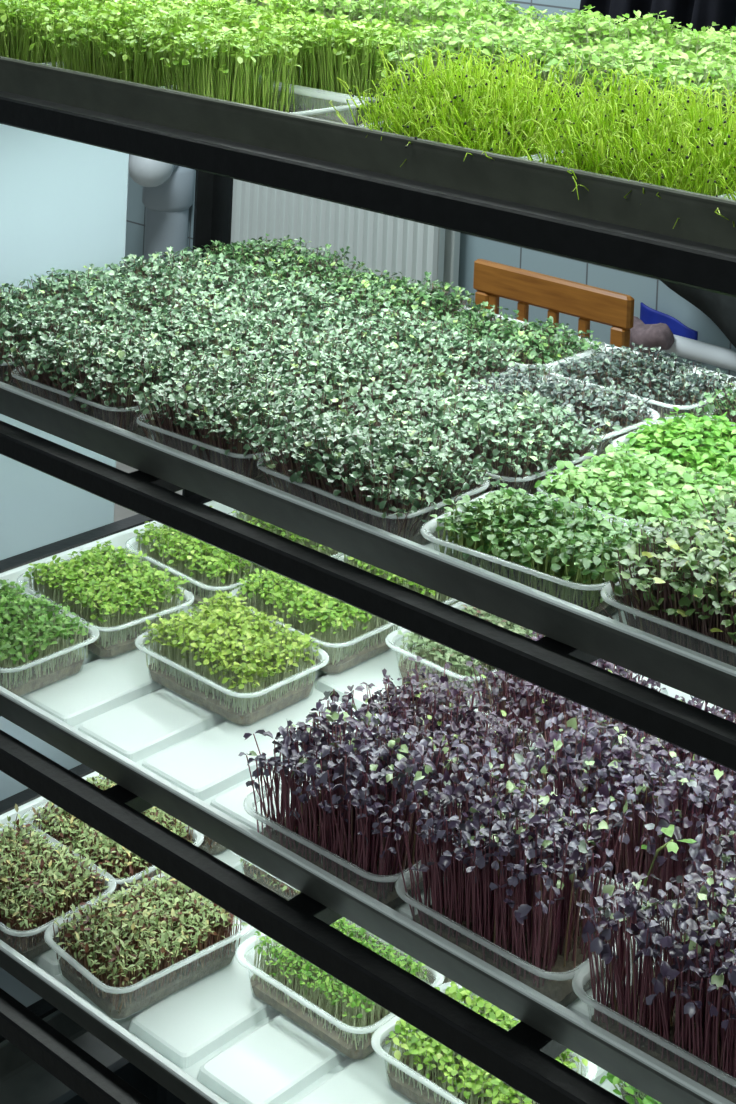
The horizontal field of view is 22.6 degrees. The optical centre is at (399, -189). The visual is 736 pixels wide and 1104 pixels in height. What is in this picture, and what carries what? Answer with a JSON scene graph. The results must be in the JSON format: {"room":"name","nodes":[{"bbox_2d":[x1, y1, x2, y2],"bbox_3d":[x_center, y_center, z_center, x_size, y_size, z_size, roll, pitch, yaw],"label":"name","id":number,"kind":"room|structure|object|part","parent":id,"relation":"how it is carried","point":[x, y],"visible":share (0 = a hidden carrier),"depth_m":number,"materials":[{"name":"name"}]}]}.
{"room":"indoor microgreens farm","nodes":[
{"label":"indoor microgreens farm","id":0,"kind":"room"},
{"bbox_2d":[114,461,181,521],"bbox_3d":[-0.637,1.825,2.012,9.500,0.100,5.240,2,0,41],"label":"floor","id":1,"kind":"structure","parent":0,"point":[120,513],"depth_m":4.68,"materials":[{"name":"tile"}]},
{"bbox_2d":[0,124,128,1006],"bbox_3d":[-0.754,0.719,2.302,0.600,2.100,0.550,2,0,41],"label":"refrigerator","id":2,"kind":"object","parent":1,"relation":"on","point":[63,202],"visible":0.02,"depth_m":2.22,"materials":[{"name":"metal"}]},
{"bbox_2d":[0,91,735,1103],"bbox_3d":[0.085,0.750,1.756,1.299,2.109,0.621,2,0,41],"label":"shelving rack","id":3,"kind":"object","parent":1,"relation":"on","point":[522,1057],"visible":0.34,"depth_m":1.49,"materials":[{"name":"black metal"}]},
{"bbox_3d":[-0.406,1.419,2.181,0.027,0.030,0.594,2,0,41],"label":"rail","id":4,"kind":"part","parent":3,"relation":"part of","materials":[{"name":"black metal"}]},
{"bbox_3d":[-0.352,1.121,2.144,0.024,0.030,0.594,2,0,41],"label":"rail","id":5,"kind":"part","parent":3,"relation":"part of","materials":[{"name":"black metal"}]},
{"bbox_2d":[0,1010,122,1103],"bbox_3d":[0.065,1.444,1.772,1.214,0.040,0.586,2,0,41],"label":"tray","id":6,"kind":"object","parent":3,"relation":"on","point":[23,1080],"visible":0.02,"depth_m":2.09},
{"bbox_2d":[49,1058,185,1103],"bbox_3d":[-0.203,1.402,1.853,0.356,0.078,0.256,2,0,41],"label":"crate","id":7,"kind":"object","parent":6,"relation":"on","point":[123,1068],"visible":0.06,"depth_m":2.00,"materials":[{"name":"plastic"}]},
{"bbox_3d":[-0.128,1.154,1.534,1.299,0.021,0.025,2,0,41],"label":"rail","id":8,"kind":"part","parent":3,"relation":"part of","materials":[{"name":"black metal"}]},
{"bbox_3d":[-0.383,0.877,2.181,0.027,0.030,0.594,2,0,41],"label":"rail","id":9,"kind":"part","parent":3,"relation":"part of","materials":[{"name":"black metal"}]},
{"bbox_3d":[-0.245,0.736,2.335,0.036,2.109,0.031,2,0,41],"label":"post","id":10,"kind":"part","parent":3,"relation":"part of","materials":[{"name":"black metal"}]},
{"bbox_2d":[0,771,623,1103],"bbox_3d":[0.097,1.145,1.755,1.163,0.040,0.586,2,0,41],"label":"tray","id":11,"kind":"object","parent":3,"relation":"on","point":[211,1040],"visible":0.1,"depth_m":1.71,"materials":[{"name":"white plastic"}]},
{"bbox_2d":[0,803,108,959],"bbox_3d":[-0.390,1.099,1.894,0.179,0.068,0.135,2,0,41],"label":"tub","id":12,"kind":"object","parent":11,"relation":"on","point":[35,891],"visible":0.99,"depth_m":1.87,"materials":[{"name":"white plastic"}]},
{"bbox_2d":[30,774,193,902],"bbox_3d":[-0.310,1.102,1.988,0.179,0.068,0.135,2,0,41],"label":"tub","id":13,"kind":"object","parent":11,"relation":"on","point":[121,864],"visible":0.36,"depth_m":1.95,"materials":[{"name":"white plastic"}]},
{"bbox_2d":[53,866,247,1018],"bbox_3d":[-0.246,1.106,1.815,0.179,0.066,0.135,2,0,-44],"label":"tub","id":14,"kind":"object","parent":11,"relation":"on","point":[157,947],"visible":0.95,"depth_m":1.79,"materials":[{"name":"white plastic"}]},
{"bbox_2d":[152,810,226,854],"bbox_3d":[-0.224,1.109,2.091,0.179,0.061,0.135,2,0,41],"label":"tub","id":15,"kind":"object","parent":11,"relation":"on","point":[203,842],"visible":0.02,"depth_m":2.02,"materials":[{"name":"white plastic"}]},
{"bbox_2d":[239,858,301,899],"bbox_3d":[-0.083,1.121,1.990,0.135,0.048,0.179,2,0,41],"label":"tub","id":16,"kind":"object","parent":11,"relation":"on","point":[252,871],"visible":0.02,"depth_m":1.94,"materials":[{"name":"white plastic"}]},
{"bbox_2d":[250,917,428,1058],"bbox_3d":[-0.058,1.117,1.772,0.179,0.059,0.135,2,0,41],"label":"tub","id":17,"kind":"object","parent":11,"relation":"on","point":[355,1025],"visible":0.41,"depth_m":1.74,"materials":[{"name":"white plastic"}]},
{"bbox_2d":[339,917,451,986],"bbox_3d":[0.023,1.121,1.882,0.179,0.059,0.135,2,0,41],"label":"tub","id":18,"kind":"object","parent":11,"relation":"on","point":[437,979],"visible":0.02,"depth_m":1.81,"materials":[{"name":"white plastic"}]},
{"bbox_2d":[385,981,587,1103],"bbox_3d":[0.075,1.121,1.652,0.179,0.062,0.135,2,0,41],"label":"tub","id":19,"kind":"object","parent":11,"relation":"on","point":[430,1072],"visible":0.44,"depth_m":1.64,"materials":[{"name":"white plastic"}]},
{"bbox_2d":[475,994,575,1061],"bbox_3d":[0.158,1.124,1.778,0.135,0.064,0.179,2,0,41],"label":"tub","id":20,"kind":"object","parent":11,"relation":"on","point":[571,1055],"visible":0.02,"depth_m":1.71,"materials":[{"name":"white plastic"}]},
{"bbox_2d":[600,1072,661,1103],"bbox_3d":[0.285,1.137,1.640,0.185,0.048,0.142,2,0,41],"label":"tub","id":21,"kind":"object","parent":11,"relation":"on","point":[630,1094],"visible":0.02,"depth_m":1.64,"materials":[{"name":"white plastic"}]},
{"bbox_3d":[-0.117,0.911,1.534,1.299,0.021,0.025,2,0,41],"label":"rail","id":22,"kind":"part","parent":3,"relation":"part of","materials":[{"name":"black metal"}]},
{"bbox_2d":[0,501,734,1103],"bbox_3d":[0.088,0.901,1.772,1.214,0.040,0.586,2,0,41],"label":"tray","id":23,"kind":"object","parent":3,"relation":"on","point":[167,749],"visible":0.12,"depth_m":1.72,"materials":[{"name":"white plastic"}]},
{"bbox_2d":[0,579,92,695],"bbox_3d":[-0.412,0.857,1.922,0.179,0.064,0.135,2,0,41],"label":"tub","id":24,"kind":"object","parent":23,"relation":"on","point":[31,657],"visible":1,"depth_m":1.89,"materials":[{"name":"white plastic"}]},
{"bbox_2d":[23,540,189,656],"bbox_3d":[-0.323,0.860,2.023,0.135,0.065,0.179,2,0,-45],"label":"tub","id":25,"kind":"object","parent":23,"relation":"on","point":[118,606],"visible":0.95,"depth_m":2.00,"materials":[{"name":"white plastic"}]},
{"bbox_2d":[133,506,268,611],"bbox_3d":[-0.219,0.864,2.134,0.179,0.065,0.135,2,0,44],"label":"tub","id":26,"kind":"object","parent":23,"relation":"on","point":[208,568],"visible":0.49,"depth_m":2.09,"materials":[{"name":"white plastic"}]},
{"bbox_2d":[141,590,322,724],"bbox_3d":[-0.172,0.864,1.891,0.179,0.070,0.135,2,0,41],"label":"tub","id":27,"kind":"object","parent":23,"relation":"on","point":[242,677],"visible":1,"depth_m":1.86,"materials":[{"name":"white plastic"}]},
{"bbox_2d":[232,510,354,565],"bbox_3d":[-0.113,0.868,2.227,0.179,0.067,0.135,2,0,41],"label":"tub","id":28,"kind":"object","parent":23,"relation":"on","point":[301,540],"visible":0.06,"depth_m":2.18,"materials":[{"name":"white plastic"}]},
{"bbox_2d":[235,568,397,673],"bbox_3d":[-0.088,0.869,2.007,0.179,0.068,0.135,2,0,41],"label":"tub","id":29,"kind":"object","parent":23,"relation":"on","point":[349,636],"visible":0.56,"depth_m":1.97,"materials":[{"name":"white plastic"}]},
{"bbox_2d":[238,685,477,908],"bbox_3d":[-0.035,0.846,1.593,0.190,0.116,0.147,2,0,40],"label":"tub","id":30,"kind":"object","parent":23,"relation":"on","point":[340,826],"visible":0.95,"depth_m":1.57,"materials":[{"name":"white plastic"}]},
{"bbox_2d":[340,552,477,609],"bbox_3d":[0.019,0.875,2.110,0.167,0.064,0.135,2,0,41],"label":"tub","id":31,"kind":"object","parent":23,"relation":"on","point":[362,565],"visible":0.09,"depth_m":2.07,"materials":[{"name":"white plastic"}]},
{"bbox_2d":[344,656,558,838],"bbox_3d":[0.052,0.857,1.699,0.188,0.102,0.139,2,0,41],"label":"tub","id":32,"kind":"object","parent":23,"relation":"on","point":[431,715],"visible":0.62,"depth_m":1.68,"materials":[{"name":"white plastic"}]},
{"bbox_2d":[397,604,544,707],"bbox_3d":[0.084,0.882,1.947,0.135,0.056,0.179,2,0,42],"label":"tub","id":33,"kind":"object","parent":23,"relation":"on","point":[435,655],"visible":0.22,"depth_m":1.91,"materials":[{"name":"white plastic"}]},
{"bbox_2d":[387,735,654,1006],"bbox_3d":[0.098,0.845,1.478,0.184,0.129,0.145,2,0,41],"label":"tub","id":34,"kind":"object","parent":23,"relation":"on","point":[521,919],"visible":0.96,"depth_m":1.46,"materials":[{"name":"white plastic"}]},
{"bbox_2d":[462,631,679,782],"bbox_3d":[0.169,0.866,1.790,0.190,0.094,0.154,2,0,41],"label":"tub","id":35,"kind":"object","parent":23,"relation":"on","point":[534,701],"visible":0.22,"depth_m":1.77,"materials":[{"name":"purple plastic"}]},
{"bbox_2d":[505,705,735,936],"bbox_3d":[0.195,0.852,1.569,0.203,0.124,0.148,2,0,41],"label":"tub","id":36,"kind":"object","parent":23,"relation":"on","point":[623,773],"visible":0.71,"depth_m":1.55,"materials":[{"name":"white plastic"}]},
{"bbox_2d":[576,854,735,1103],"bbox_3d":[0.229,0.852,1.360,0.187,0.127,0.144,2,0,38],"label":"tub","id":37,"kind":"object","parent":23,"relation":"on","point":[684,1020],"visible":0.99,"depth_m":1.35,"materials":[{"name":"white plastic"}]},
{"bbox_2d":[627,695,735,862],"bbox_3d":[0.303,0.870,1.666,0.186,0.097,0.146,2,0,41],"label":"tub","id":38,"kind":"object","parent":23,"relation":"on","point":[683,756],"visible":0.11,"depth_m":1.66,"materials":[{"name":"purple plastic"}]},
{"bbox_2d":[683,800,735,929],"bbox_3d":[0.332,0.859,1.452,0.188,0.121,0.140,2,0,41],"label":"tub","id":39,"kind":"object","parent":23,"relation":"on","point":[721,851],"visible":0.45,"depth_m":1.47,"materials":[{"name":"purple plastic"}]},
{"bbox_2d":[0,56,735,249],"bbox_3d":[0.113,0.291,1.772,1.214,0.050,0.586,2,0,41],"label":"tray","id":40,"kind":"object","parent":3,"relation":"on","point":[508,178],"visible":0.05,"depth_m":1.49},
{"bbox_2d":[0,0,113,69],"bbox_3d":[-0.393,0.237,1.942,0.190,0.109,0.146,2,0,41],"label":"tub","id":41,"kind":"object","parent":40,"relation":"on","point":[16,36],"visible":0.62,"depth_m":1.89,"materials":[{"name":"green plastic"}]},
{"bbox_2d":[50,0,197,46],"bbox_3d":[-0.319,0.241,2.058,0.200,0.107,0.148,2,0,41],"label":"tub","id":42,"kind":"object","parent":40,"relation":"on","point":[132,1],"visible":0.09,"depth_m":2.01,"materials":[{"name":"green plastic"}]},
{"bbox_2d":[27,0,247,89],"bbox_3d":[-0.259,0.241,1.826,0.197,0.111,0.153,2,0,41],"label":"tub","id":43,"kind":"object","parent":40,"relation":"on","point":[125,55],"visible":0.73,"depth_m":1.79,"materials":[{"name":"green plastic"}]},
{"bbox_2d":[147,16,307,113],"bbox_3d":[-0.130,0.250,1.709,0.185,0.105,0.145,2,0,44],"label":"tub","id":44,"kind":"object","parent":40,"relation":"on","point":[224,71],"visible":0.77,"depth_m":1.72,"materials":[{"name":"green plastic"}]},
{"bbox_2d":[191,0,263,12],"bbox_3d":[-0.214,0.237,2.172,0.191,0.123,0.155,2,0,41],"label":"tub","id":45,"kind":"object","parent":40,"relation":"on","point":[249,1],"visible":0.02,"depth_m":2.10,"materials":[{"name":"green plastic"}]},
{"bbox_2d":[134,0,325,101],"bbox_3d":[-0.183,0.244,1.936,0.199,0.113,0.150,2,0,41],"label":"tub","id":46,"kind":"object","parent":40,"relation":"in","point":[242,11],"visible":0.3,"depth_m":1.91,"materials":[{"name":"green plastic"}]},
{"bbox_2d":[238,0,412,74],"bbox_3d":[-0.076,0.242,2.054,0.198,0.124,0.153,2,0,41],"label":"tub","id":47,"kind":"object","parent":40,"relation":"on","point":[351,8],"visible":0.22,"depth_m":1.99,"materials":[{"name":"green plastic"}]},
{"bbox_2d":[249,7,438,132],"bbox_3d":[-0.044,0.251,1.817,0.205,0.110,0.155,2,0,41],"label":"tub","id":48,"kind":"object","parent":40,"relation":"on","point":[350,54],"visible":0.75,"depth_m":1.78,"materials":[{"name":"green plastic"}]},
{"bbox_2d":[357,0,558,60],"bbox_3d":[0.057,0.249,1.935,0.194,0.122,0.152,2,0,38],"label":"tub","id":49,"kind":"object","parent":40,"relation":"on","point":[428,12],"visible":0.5,"depth_m":1.91,"materials":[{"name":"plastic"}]},
{"bbox_2d":[329,42,609,166],"bbox_3d":[0.062,0.256,1.534,0.246,0.110,0.218,2,0,41],"label":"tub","id":50,"kind":"object","parent":40,"relation":"on","point":[461,112],"visible":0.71,"depth_m":1.52,"materials":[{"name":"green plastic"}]},
{"bbox_2d":[385,9,607,153],"bbox_3d":[0.092,0.251,1.700,0.202,0.122,0.160,2,0,41],"label":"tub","id":51,"kind":"object","parent":40,"relation":"on","point":[453,35],"visible":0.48,"depth_m":1.68,"materials":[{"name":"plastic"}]},
{"bbox_2d":[501,5,692,77],"bbox_3d":[0.195,0.254,1.813,0.199,0.124,0.154,2,0,41],"label":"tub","id":52,"kind":"object","parent":40,"relation":"on","point":[586,27],"visible":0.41,"depth_m":1.78,"materials":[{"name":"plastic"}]},
{"bbox_2d":[480,67,735,228],"bbox_3d":[0.211,0.262,1.417,0.236,0.110,0.224,2,0,41],"label":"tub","id":53,"kind":"object","parent":40,"relation":"on","point":[644,145],"visible":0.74,"depth_m":1.40,"materials":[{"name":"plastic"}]},
{"bbox_2d":[537,37,735,162],"bbox_3d":[0.226,0.257,1.577,0.196,0.120,0.153,2,0,41],"label":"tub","id":54,"kind":"object","parent":40,"relation":"in","point":[658,63],"visible":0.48,"depth_m":1.56,"materials":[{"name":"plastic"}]},
{"bbox_2d":[646,22,735,70],"bbox_3d":[0.332,0.260,1.697,0.191,0.123,0.153,2,0,41],"label":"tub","id":55,"kind":"object","parent":40,"relation":"on","point":[716,42],"visible":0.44,"depth_m":1.70,"materials":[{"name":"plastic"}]},
{"bbox_2d":[701,147,735,226],"bbox_3d":[0.335,0.267,1.297,0.236,0.110,0.212,2,0,41],"label":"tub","id":56,"kind":"object","parent":40,"relation":"on","point":[722,181],"visible":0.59,"depth_m":1.30,"materials":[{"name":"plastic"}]},
{"bbox_2d":[720,78,735,109],"bbox_3d":[0.364,0.264,1.458,0.203,0.118,0.153,2,0,41],"label":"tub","id":57,"kind":"object","parent":40,"relation":"on","point":[729,80],"visible":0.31,"depth_m":1.47,"materials":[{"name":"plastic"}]},
{"bbox_2d":[0,272,735,713],"bbox_3d":[0.100,0.606,1.772,1.214,0.040,0.586,2,0,41],"label":"tray","id":58,"kind":"object","parent":3,"relation":"on","point":[708,679],"visible":0.22,"depth_m":1.48,"materials":[{"name":"white plastic"}]},
{"bbox_2d":[0,283,98,390],"bbox_3d":[-0.423,0.552,1.946,0.209,0.081,0.157,2,0,41],"label":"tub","id":59,"kind":"object","parent":58,"relation":"on","point":[21,327],"visible":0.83,"depth_m":1.91,"materials":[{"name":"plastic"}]},
{"bbox_2d":[9,264,206,342],"bbox_3d":[-0.333,0.556,2.047,0.199,0.080,0.153,2,0,41],"label":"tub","id":60,"kind":"object","parent":58,"relation":"on","point":[98,294],"visible":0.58,"depth_m":2.04,"materials":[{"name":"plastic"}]},
{"bbox_2d":[0,317,221,436],"bbox_3d":[-0.285,0.557,1.822,0.198,0.081,0.157,2,0,39],"label":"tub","id":61,"kind":"object","parent":58,"relation":"on","point":[92,374],"visible":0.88,"depth_m":1.79,"materials":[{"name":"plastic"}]},
{"bbox_2d":[99,246,276,312],"bbox_3d":[-0.246,0.561,2.152,0.206,0.078,0.154,2,0,41],"label":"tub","id":62,"kind":"object","parent":58,"relation":"on","point":[206,278],"visible":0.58,"depth_m":2.15,"materials":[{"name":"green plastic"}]},
{"bbox_2d":[105,296,312,393],"bbox_3d":[-0.193,0.562,1.925,0.202,0.080,0.153,2,0,41],"label":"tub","id":63,"kind":"object","parent":58,"relation":"on","point":[233,334],"visible":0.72,"depth_m":1.91,"materials":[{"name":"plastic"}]},
{"bbox_2d":[126,354,347,484],"bbox_3d":[-0.152,0.563,1.705,0.173,0.081,0.156,2,0,38],"label":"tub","id":64,"kind":"object","parent":58,"relation":"on","point":[215,428],"visible":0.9,"depth_m":1.68,"materials":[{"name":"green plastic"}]},
{"bbox_2d":[187,233,363,289],"bbox_3d":[-0.155,0.565,2.254,0.212,0.076,0.169,2,0,41],"label":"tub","id":65,"kind":"object","parent":58,"relation":"on","point":[282,261],"visible":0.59,"depth_m":2.24,"materials":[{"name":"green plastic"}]},
{"bbox_2d":[196,275,394,351],"bbox_3d":[-0.113,0.566,2.034,0.204,0.079,0.152,2,0,41],"label":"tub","id":66,"kind":"object","parent":58,"relation":"on","point":[307,305],"visible":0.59,"depth_m":2.03,"materials":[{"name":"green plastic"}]},
{"bbox_2d":[232,330,452,436],"bbox_3d":[-0.058,0.567,1.805,0.202,0.082,0.152,2,0,41],"label":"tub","id":67,"kind":"object","parent":58,"relation":"on","point":[315,363],"visible":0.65,"depth_m":1.79,"materials":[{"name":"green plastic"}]},
{"bbox_2d":[246,399,503,544],"bbox_3d":[-0.022,0.568,1.589,0.199,0.083,0.155,2,0,42],"label":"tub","id":68,"kind":"object","parent":58,"relation":"on","point":[347,466],"visible":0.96,"depth_m":1.56,"materials":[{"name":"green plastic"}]},
{"bbox_2d":[291,265,482,327],"bbox_3d":[-0.016,0.574,2.130,0.208,0.071,0.153,2,0,41],"label":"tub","id":69,"kind":"object","parent":58,"relation":"on","point":[372,288],"visible":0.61,"depth_m":2.11,"materials":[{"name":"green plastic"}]},
{"bbox_2d":[310,301,525,397],"bbox_3d":[0.020,0.572,1.919,0.211,0.078,0.162,2,0,41],"label":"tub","id":70,"kind":"object","parent":58,"relation":"on","point":[417,338],"visible":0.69,"depth_m":1.90,"materials":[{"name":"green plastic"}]},
{"bbox_2d":[367,375,620,504],"bbox_3d":[0.080,0.574,1.681,0.201,0.078,0.155,2,0,42],"label":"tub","id":71,"kind":"object","parent":58,"relation":"on","point":[522,455],"visible":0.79,"depth_m":1.65,"materials":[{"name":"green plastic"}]},
{"bbox_2d":[434,301,605,382],"bbox_3d":[0.120,0.583,2.013,0.204,0.064,0.161,2,0,41],"label":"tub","id":72,"kind":"object","parent":58,"relation":"on","point":[544,345],"visible":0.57,"depth_m":2.00,"materials":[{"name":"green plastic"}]},
{"bbox_2d":[430,483,653,616],"bbox_3d":[0.116,0.582,1.464,0.174,0.066,0.135,2,0,36],"label":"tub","id":73,"kind":"object","parent":58,"relation":"on","point":[561,558],"visible":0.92,"depth_m":1.45,"materials":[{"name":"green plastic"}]},
{"bbox_2d":[457,363,653,467],"bbox_3d":[0.151,0.586,1.792,0.179,0.062,0.135,2,0,44],"label":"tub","id":74,"kind":"object","parent":58,"relation":"on","point":[563,395],"visible":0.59,"depth_m":1.78,"materials":[{"name":"white plastic"}]},
{"bbox_2d":[534,442,735,555],"bbox_3d":[0.217,0.590,1.561,0.188,0.058,0.141,2,0,39],"label":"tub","id":75,"kind":"object","parent":58,"relation":"on","point":[643,486],"visible":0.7,"depth_m":1.56,"materials":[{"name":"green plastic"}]},
{"bbox_2d":[552,342,735,429],"bbox_3d":[0.253,0.591,1.899,0.180,0.059,0.135,2,0,39],"label":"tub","id":76,"kind":"object","parent":58,"relation":"on","point":[665,391],"visible":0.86,"depth_m":1.88,"materials":[{"name":"white plastic"}]},
{"bbox_2d":[588,511,735,666],"bbox_3d":[0.250,0.578,1.350,0.186,0.086,0.152,2,0,41],"label":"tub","id":77,"kind":"object","parent":58,"relation":"on","point":[689,602],"visible":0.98,"depth_m":1.34,"materials":[{"name":"white plastic"}]},
{"bbox_2d":[616,406,735,485],"bbox_3d":[0.296,0.594,1.677,0.189,0.057,0.147,2,0,39],"label":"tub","id":78,"kind":"object","parent":58,"relation":"on","point":[704,443],"visible":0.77,"depth_m":1.68,"materials":[{"name":"white plastic"}]},
{"bbox_2d":[683,484,735,546],"bbox_3d":[0.338,0.583,1.475,0.195,0.082,0.157,2,0,43],"label":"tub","id":79,"kind":"object","parent":58,"relation":"on","point":[728,495],"visible":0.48,"depth_m":1.49,"materials":[{"name":"white plastic"}]},
{"bbox_2d":[695,381,735,425],"bbox_3d":[0.396,0.591,1.769,0.211,0.071,0.157,2,0,41],"label":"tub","id":80,"kind":"object","parent":58,"relation":"on","point":[729,402],"visible":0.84,"depth_m":1.78,"materials":[{"name":"white plastic"}]},
{"bbox_3d":[-0.105,0.616,1.534,1.299,0.020,0.025,2,0,41],"label":"rail","id":81,"kind":"part","parent":3,"relation":"part of","materials":[{"name":"black metal"}]},
{"bbox_3d":[-0.092,0.300,1.534,1.299,0.026,0.025,2,0,41],"label":"rail","id":82,"kind":"part","parent":3,"relation":"part of","materials":[{"name":"black metal"}]},
{"bbox_2d":[473,259,633,348],"bbox_3d":[0.180,1.407,3.847,0.423,0.804,0.434,2,0,41],"label":"wooden chair","id":83,"kind":"object","parent":1,"relation":"on","point":[492,281],"visible":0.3,"depth_m":3.98,"materials":[{"name":"orange wood"}]},
{"bbox_3d":[0.175,1.441,4.121,0.036,0.735,0.028,2,0,41],"label":"leg","id":84,"kind":"part","parent":83,"relation":"part of","materials":[{"name":"orange wood"}]},
{"bbox_3d":[0.451,1.452,3.878,0.036,0.735,0.028,2,0,41],"label":"leg","id":85,"kind":"part","parent":83,"relation":"part of","materials":[{"name":"orange wood"}]},
{"bbox_2d":[125,0,735,377],"bbox_3d":[1.115,0.447,3.933,9.500,2.800,0.120,2,0,41],"label":"wall","id":86,"kind":"structure","parent":0,"point":[652,292],"depth_m":4.48,"materials":[{"name":"tile"}]},
{"bbox_2d":[128,154,194,266],"bbox_3d":[-0.693,1.222,5.239,0.146,1.100,0.318,2,0,14],"label":"drain pipe","id":87,"kind":"object","parent":86,"relation":"attached to","point":[168,189],"visible":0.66,"depth_m":5.26,"materials":[{"name":"grey plastic"}]},
{"bbox_2d":[231,179,459,299],"bbox_3d":[-0.151,1.187,4.850,0.739,0.535,0.134,2,0,41],"label":"radiator","id":88,"kind":"object","parent":86,"relation":"attached to","point":[382,242],"visible":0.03,"depth_m":4.74,"materials":[{"name":"white metal"}]},
{"bbox_3d":[-0.137,1.195,4.867,0.739,0.520,0.030,2,0,41],"label":"panel","id":89,"kind":"part","parent":88,"relation":"part of","materials":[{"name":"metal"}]},
{"bbox_2d":[659,334,735,370],"bbox_3d":[1.210,1.233,3.683,1.697,0.043,0.077,2,0,41],"label":"pipe","id":90,"kind":"object","parent":86,"relation":"attached to","point":[688,348],"visible":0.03,"depth_m":4.11,"materials":[{"name":"white plastic"}]},
{"bbox_2d":[630,316,673,353],"bbox_3d":[0.556,1.196,4.190,0.140,0.087,0.082,2,0,41],"label":"cloth bundle","id":91,"kind":"object","parent":90,"relation":"attached to","point":[660,334],"visible":0.62,"depth_m":4.15,"materials":[{"name":"fabric"}]},
{"bbox_2d":[640,302,697,360],"bbox_3d":[0.620,1.195,4.236,0.155,0.100,0.018,2,0,41],"label":"cloth","id":92,"kind":"object","parent":90,"relation":"hanging from","point":[648,315],"visible":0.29,"depth_m":4.24,"materials":[{"name":"blue fabric"}]},
{"bbox_3d":[0.654,-0.105,4.232,0.012,0.027,0.071,2,0,41],"label":"wall hook","id":93,"kind":"object","parent":86,"relation":"attached to","visible":0},
{"bbox_2d":[579,0,735,40],"bbox_3d":[0.603,0.266,4.191,0.420,0.720,0.082,2,0,41],"label":"garment","id":94,"kind":"object","parent":93,"relation":"hanging from","point":[700,13],"visible":0.22,"depth_m":4.15,"materials":[{"name":"fabric"}]},
{"bbox_2d":[660,280,735,347],"bbox_3d":[0.768,0.971,3.981,0.550,0.715,0.036,2,0,41],"label":"cloth","id":95,"kind":"object","parent":94,"relation":"hanging from","point":[720,308],"visible":0.13,"depth_m":4.04,"materials":[{"name":"black fabric"}]}
]}

